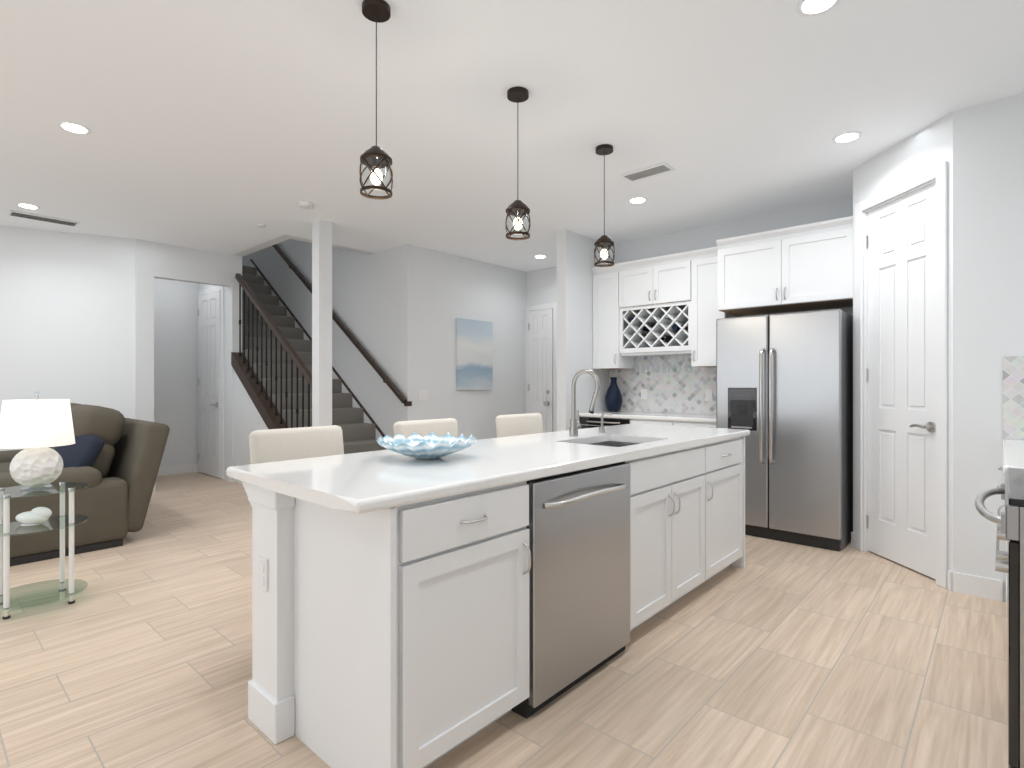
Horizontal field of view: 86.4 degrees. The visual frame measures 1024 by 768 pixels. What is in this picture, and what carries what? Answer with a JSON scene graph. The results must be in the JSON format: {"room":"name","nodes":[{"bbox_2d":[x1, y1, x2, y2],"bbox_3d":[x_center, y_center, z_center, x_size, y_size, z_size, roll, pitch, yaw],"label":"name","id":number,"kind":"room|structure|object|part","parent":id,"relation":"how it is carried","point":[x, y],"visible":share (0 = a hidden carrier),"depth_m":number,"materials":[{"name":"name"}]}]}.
{"room":"kitchen","nodes":[
{"label":"kitchen","id":0,"kind":"room"},
{"bbox_2d":[0,226,134,450],"bbox_3d":[-6.555,-0.195,4.954,5.201,2.850,0.120,0,0,-28],"label":"wall","id":1,"kind":"structure","parent":0,"point":[67,315],"depth_m":5.83,"materials":[{"name":"paint"}]},
{"bbox_2d":[135,239,153,421],"bbox_3d":[-4.637,-0.195,6.597,1.320,2.850,0.180,0,0,42],"label":"wall","id":2,"kind":"structure","parent":0,"point":[144,330],"depth_m":6.15,"materials":[{"name":"paint"}]},
{"bbox_2d":[154,278,197,466],"bbox_3d":[-4.738,-0.195,7.381,0.120,2.850,0.850,0,0,42],"label":"wall","id":3,"kind":"structure","parent":0,"point":[176,357],"depth_m":7.46,"materials":[{"name":"paint"}]},
{"bbox_2d":[157,463,197,475],"bbox_3d":[-4.676,1.173,7.346,0.020,0.115,0.820,0,0,42],"label":"baseboard","id":4,"kind":"structure","parent":3,"relation":"attached to","point":[179,469],"depth_m":7.46,"materials":[{"name":"paint"}]},
{"bbox_2d":[198,286,223,478],"bbox_3d":[-4.074,-0.030,7.297,0.902,2.521,0.097,0,0,42],"label":"door","id":5,"kind":"structure","parent":3,"relation":"attached to","point":[211,381],"depth_m":7.25,"materials":[{"name":"paint"}]},
{"bbox_2d":[154,242,231,286],"bbox_3d":[-3.846,-1.425,6.578,0.120,0.390,0.850,0,0,42],"label":"wall","id":6,"kind":"structure","parent":0,"point":[179,263],"depth_m":6.52,"materials":[{"name":"paint"}]},
{"bbox_2d":[198,255,241,470],"bbox_3d":[-4.740,-1.570,8.036,3.400,5.600,0.120,0,0,42],"label":"wall","id":7,"kind":"structure","parent":0,"point":[231,318],"depth_m":6.91,"materials":[{"name":"paint"}]},
{"bbox_2d":[234,371,267,483],"bbox_3d":[-2.712,0.496,6.223,2.038,1.468,0.100,0,0,42],"label":"wall","id":8,"kind":"structure","parent":0,"point":[248,419],"depth_m":6.67,"materials":[{"name":"paint"}]},
{"bbox_2d":[234,235,294,256],"bbox_3d":[-2.949,-2.995,6.423,1.420,2.750,0.120,0,0,42],"label":"wall","id":9,"kind":"structure","parent":0,"point":[282,238],"depth_m":6.38,"materials":[{"name":"paint"}]},
{"bbox_2d":[242,239,400,437],"bbox_3d":[-3.249,-1.570,8.227,5.360,5.600,0.120,0,0,42],"label":"wall","id":10,"kind":"structure","parent":0,"point":[366,298],"depth_m":6.96,"materials":[{"name":"paint"}]},
{"bbox_2d":[291,237,373,254],"bbox_3d":[-2.085,-2.995,6.412,0.120,2.750,1.020,0,0,42],"label":"wall","id":11,"kind":"structure","parent":0,"point":[334,246],"depth_m":6.47,"materials":[{"name":"paint"}]},
{"bbox_2d":[401,244,526,439],"bbox_3d":[-0.532,-0.195,7.126,0.152,2.850,2.120,0,0,42],"label":"wall","id":12,"kind":"structure","parent":0,"point":[441,292],"depth_m":6.93,"materials":[{"name":"paint"}]},
{"bbox_2d":[419,390,427,399],"bbox_3d":[-1.054,0.130,6.473,0.008,0.120,0.130,0,0,42],"label":"switch plate","id":13,"kind":"object","parent":12,"relation":"attached to","point":[423,394],"visible":1,"depth_m":6.47,"materials":[{"name":"white plastic"}]},
{"bbox_3d":[-0.483,-0.378,7.089,0.030,0.905,0.630,0,0,42],"label":"art picture","id":14,"kind":"part","parent":12,"relation":"part of"},
{"bbox_2d":[0,472,1007,767],"bbox_3d":[-2.467,1.280,4.509,11.500,0.100,10.000,0,0,42],"label":"floor","id":15,"kind":"structure","parent":0,"point":[772,654],"depth_m":2.33,"materials":[{"name":"wood"}]},
{"bbox_2d":[0,481,87,619],"bbox_3d":[-2.663,0.906,3.050,0.456,0.648,0.456,0,0,42],"label":"side table","id":16,"kind":"object","parent":15,"relation":"on","point":[8,493],"visible":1,"depth_m":3.04,"materials":[{"name":"clear glass"}]},
{"bbox_2d":[15,507,51,525],"bbox_3d":[-2.673,0.734,3.045,0.162,0.095,0.141,0,0,42],"label":"shell","id":17,"kind":"object","parent":16,"relation":"on","point":[37,515],"visible":1,"depth_m":3.02,"materials":[{"name":"white ceramic"}]},
{"bbox_2d":[0,392,74,490],"bbox_3d":[-2.667,0.316,3.061,0.336,0.547,0.336,0,0,42],"label":"table lamp","id":18,"kind":"object","parent":16,"relation":"on","point":[37,428],"visible":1,"depth_m":2.97,"materials":[{"name":"ceramic"},{"name":"white fabric"},{"name":"brushed nickel"}]},
{"bbox_2d":[0,403,169,565],"bbox_3d":[-3.890,0.701,4.587,2.020,1.058,1.251,0,0,42],"label":"sofa","id":19,"kind":"object","parent":15,"relation":"on","point":[112,458],"visible":0.69,"depth_m":4.13,"materials":[{"name":"brown fabric"}]},
{"bbox_2d":[249,425,343,463],"bbox_3d":[-0.858,0.719,2.455,0.501,1.022,0.450,0,0,42],"label":"stool","id":20,"kind":"object","parent":15,"relation":"on","point":[273,445],"visible":0.17,"depth_m":2.55,"materials":[{"name":"beige fabric"}]},
{"bbox_2d":[231,259,387,453],"bbox_3d":[-3.535,-0.435,7.625,5.542,3.331,1.152,0,0,42],"label":"staircase","id":21,"kind":"structure","parent":15,"relation":"on","point":[356,423],"depth_m":6.86,"materials":[{"name":"carpet"}]},
{"bbox_2d":[235,255,311,427],"bbox_3d":[-2.716,-0.207,6.214,2.058,2.375,0.060,0,0,42],"label":"stair railing","id":22,"kind":"object","parent":21,"relation":"attached to","point":[283,341],"depth_m":6.25,"materials":[{"name":"brown wood"}]},
{"bbox_2d":[272,244,410,405],"bbox_3d":[-2.781,-1.293,7.633,4.278,3.091,0.077,0,0,42],"label":"stair railing","id":23,"kind":"object","parent":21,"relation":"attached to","point":[381,373],"depth_m":6.68,"materials":[{"name":"brown wood"}]},
{"bbox_2d":[312,220,331,426],"bbox_3d":[-1.907,-0.195,5.474,0.140,2.850,0.140,0,0,42],"label":"post","id":24,"kind":"object","parent":15,"relation":"on","point":[321,323],"visible":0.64,"depth_m":5.42,"materials":[{"name":"paint"}]},
{"bbox_2d":[393,418,457,437],"bbox_3d":[-0.337,0.719,3.035,0.501,1.022,0.450,0,0,42],"label":"stool","id":25,"kind":"object","parent":15,"relation":"on","point":[437,427],"visible":0.15,"depth_m":3.14,"materials":[{"name":"beige fabric"}]},
{"bbox_2d":[243,436,744,767],"bbox_3d":[0.310,0.790,2.856,0.938,0.879,2.984,0,0,42],"label":"kitchen island","id":26,"kind":"object","parent":15,"relation":"on","point":[409,612],"depth_m":1.88,"materials":[{"name":"white wood"}]},
{"bbox_2d":[226,424,749,515],"bbox_3d":[0.271,0.330,2.871,0.900,0.040,3.030,0,0,42],"label":"island countertop","id":27,"kind":"structure","parent":26,"relation":"on","point":[352,483],"depth_m":2.07,"materials":[{"name":"white stone"}]},
{"bbox_2d":[376,432,476,458],"bbox_3d":[-0.353,0.264,2.283,0.418,0.091,0.418,0,0,42],"label":"bowl","id":28,"kind":"object","parent":27,"relation":"on","point":[431,445],"visible":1,"depth_m":2.20,"materials":[{"name":"blue glass"}]},
{"bbox_2d":[569,369,611,435],"bbox_3d":[0.527,0.111,3.309,0.208,0.396,0.356,0,0,42],"label":"faucet","id":29,"kind":"object","parent":27,"relation":"on","point":[574,424],"visible":1,"depth_m":3.23,"materials":[{"name":"silver metal"}]},
{"bbox_2d":[586,440,641,443],"bbox_3d":[0.564,0.452,3.018,0.412,0.227,0.572,0,0,42],"label":"sink","id":30,"kind":"object","parent":27,"relation":"in","point":[587,441],"depth_m":3.28,"materials":[{"name":"silver metal"}]},
{"bbox_2d":[495,413,543,437],"bbox_3d":[0.212,0.719,3.644,0.501,1.022,0.450,0,0,42],"label":"stool","id":31,"kind":"object","parent":15,"relation":"on","point":[517,424],"visible":0.17,"depth_m":3.72,"materials":[{"name":"beige fabric"}]},
{"bbox_2d":[579,216,852,428],"bbox_3d":[1.856,-0.035,5.232,2.552,2.530,0.678,0,0,42],"label":"kitchen cabinets","id":32,"kind":"object","parent":15,"relation":"on","point":[654,335],"visible":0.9,"depth_m":5.36,"materials":[{"name":"white wood"}]},
{"bbox_2d":[605,377,621,411],"bbox_3d":[1.139,0.117,6.107,0.196,0.385,0.196,0,0,42],"label":"vase","id":33,"kind":"object","parent":32,"relation":"on","point":[613,399],"visible":1,"depth_m":6.04,"materials":[{"name":"blue ceramic"}]},
{"bbox_2d":[716,309,852,550],"bbox_3d":[2.323,0.335,4.572,0.915,1.790,0.956,0,0,42],"label":"fridge","id":34,"kind":"object","parent":15,"relation":"on","point":[784,389],"visible":0.92,"depth_m":4.19,"materials":[{"name":"silver metal"}]},
{"bbox_2d":[975,467,1023,767],"bbox_3d":[1.839,0.772,1.588,0.748,0.915,0.756,0,0,42],"label":"range","id":35,"kind":"object","parent":15,"relation":"on","point":[1009,521],"visible":1,"depth_m":1.50,"materials":[{"name":"silver metal"}]},
{"bbox_2d":[996,356,1023,611],"bbox_3d":[2.323,0.537,2.073,0.716,1.385,2.125,0,0,42],"label":"kitchen cabinet","id":36,"kind":"object","parent":15,"relation":"on","point":[1013,406],"depth_m":3.04,"materials":[{"name":"white"}]},
{"bbox_2d":[0,0,1023,271],"bbox_3d":[-2.467,-3.055,4.509,11.500,2.870,10.000,0,0,42],"label":"ceiling","id":37,"kind":"structure","parent":0,"point":[222,126],"depth_m":3.21,"materials":[{"name":"paint"}]},
{"bbox_2d":[16,203,39,208],"bbox_3d":[-4.402,-1.617,4.959,0.169,0.006,0.169,0,0,33],"label":"recessed light","id":38,"kind":"object","parent":37,"relation":"in","point":[29,206],"depth_m":4.96,"materials":[{"name":"paint"}]},
{"bbox_2d":[7,210,79,226],"bbox_3d":[-4.563,-1.613,5.319,0.200,0.012,0.520,0,0,42],"label":"ceiling vent","id":39,"kind":"object","parent":37,"relation":"in","point":[42,218],"visible":0.96,"depth_m":5.29,"materials":[{"name":"metal"}]},
{"bbox_2d":[57,121,91,133],"bbox_3d":[-2.765,-1.617,3.445,0.169,0.006,0.169,0,0,36],"label":"recessed light","id":40,"kind":"object","parent":37,"relation":"in","point":[72,127],"depth_m":3.43,"materials":[{"name":"paint"}]},
{"bbox_2d":[299,201,314,208],"bbox_3d":[-1.835,-1.599,4.882,0.129,0.041,0.129,0,0,36],"label":"smoke detector","id":41,"kind":"object","parent":37,"relation":"attached to","point":[306,205],"depth_m":4.84,"materials":[{"name":"white plastic"}]},
{"bbox_2d":[359,0,392,199],"bbox_3d":[-0.583,-1.217,2.341,0.140,0.804,0.140,0,0,42],"label":"pendant light","id":42,"kind":"object","parent":37,"relation":"hanging from","point":[376,158],"visible":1,"depth_m":2.32,"materials":[{"name":"brown metal"}]},
{"bbox_2d":[505,86,529,239],"bbox_3d":[0.033,-1.217,3.025,0.140,0.804,0.140,0,0,42],"label":"pendant light","id":43,"kind":"object","parent":37,"relation":"hanging from","point":[517,208],"visible":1,"depth_m":3.01,"materials":[{"name":"brown metal"}]},
{"bbox_2d":[534,255,546,257],"bbox_3d":[0.359,-1.617,6.930,0.169,0.006,0.169,0,0,36],"label":"recessed light","id":44,"kind":"object","parent":37,"relation":"in","point":[537,256],"depth_m":6.90,"materials":[{"name":"paint"}]},
{"bbox_2d":[594,144,614,266],"bbox_3d":[0.633,-1.217,3.736,0.140,0.804,0.140,0,0,42],"label":"pendant light","id":45,"kind":"object","parent":37,"relation":"hanging from","point":[604,241],"visible":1,"depth_m":3.72,"materials":[{"name":"brown metal"}]},
{"bbox_2d":[628,197,647,203],"bbox_3d":[1.108,-1.617,4.802,0.169,0.006,0.169,0,0,33],"label":"recessed light","id":46,"kind":"object","parent":37,"relation":"in","point":[636,200],"depth_m":4.79,"materials":[{"name":"paint"}]},
{"bbox_2d":[621,162,675,182],"bbox_3d":[1.039,-1.613,4.165,0.370,0.012,0.180,0,0,42],"label":"ceiling vent","id":47,"kind":"object","parent":37,"relation":"in","point":[649,172],"visible":0.98,"depth_m":4.14,"materials":[{"name":"metal"}]},
{"bbox_2d":[796,0,840,16],"bbox_3d":[1.302,-1.617,2.313,0.169,0.006,0.169,0,0,18],"label":"recessed light","id":48,"kind":"object","parent":37,"relation":"in","point":[808,8],"depth_m":2.33,"materials":[{"name":"paint"}]},
{"bbox_2d":[832,131,861,143],"bbox_3d":[2.199,-1.617,3.578,0.169,0.006,0.169,0,0,33],"label":"recessed light","id":49,"kind":"object","parent":37,"relation":"in","point":[846,137],"depth_m":3.57,"materials":[{"name":"paint"}]},
{"bbox_2d":[527,267,556,310],"bbox_3d":[0.800,-0.195,7.434,1.720,2.850,0.120,0,0,42],"label":"wall","id":50,"kind":"structure","parent":0,"point":[541,286],"depth_m":7.69,"materials":[{"name":"paint"}]},
{"bbox_2d":[526,303,556,432],"bbox_3d":[0.382,0.054,7.654,0.577,2.351,0.122,0,0,42],"label":"door","id":51,"kind":"structure","parent":50,"relation":"attached to","point":[541,360],"depth_m":7.65,"materials":[{"name":"paint"}]},
{"bbox_2d":[557,229,608,430],"bbox_3d":[0.804,-0.195,6.066,0.118,2.850,0.852,0,0,42],"label":"wall","id":52,"kind":"structure","parent":0,"point":[575,259],"depth_m":5.84,"materials":[{"name":"paint"}]},
{"bbox_2d":[609,197,852,414],"bbox_3d":[2.698,-0.195,5.014,4.340,2.850,0.118,0,0,42],"label":"wall","id":53,"kind":"structure","parent":0,"point":[702,237],"depth_m":5.43,"materials":[{"name":"paint"}]},
{"bbox_2d":[853,112,952,570],"bbox_3d":[2.657,-0.195,3.680,0.120,2.850,0.877,0,0,-3],"label":"wall","id":54,"kind":"structure","parent":0,"point":[926,148],"depth_m":3.50,"materials":[{"name":"paint"}]},
{"bbox_2d":[855,161,947,588],"bbox_3d":[2.640,-0.056,3.675,0.153,2.571,0.806,0,0,-3],"label":"door","id":55,"kind":"structure","parent":54,"relation":"attached to","point":[906,379],"depth_m":3.65,"materials":[{"name":"paint"}]},
{"bbox_2d":[953,93,1023,600],"bbox_3d":[3.002,-0.195,2.975,0.920,2.850,0.120,0,0,42],"label":"wall","id":56,"kind":"structure","parent":0,"point":[988,236],"depth_m":3.15,"materials":[{"name":"paint"}]}
]}

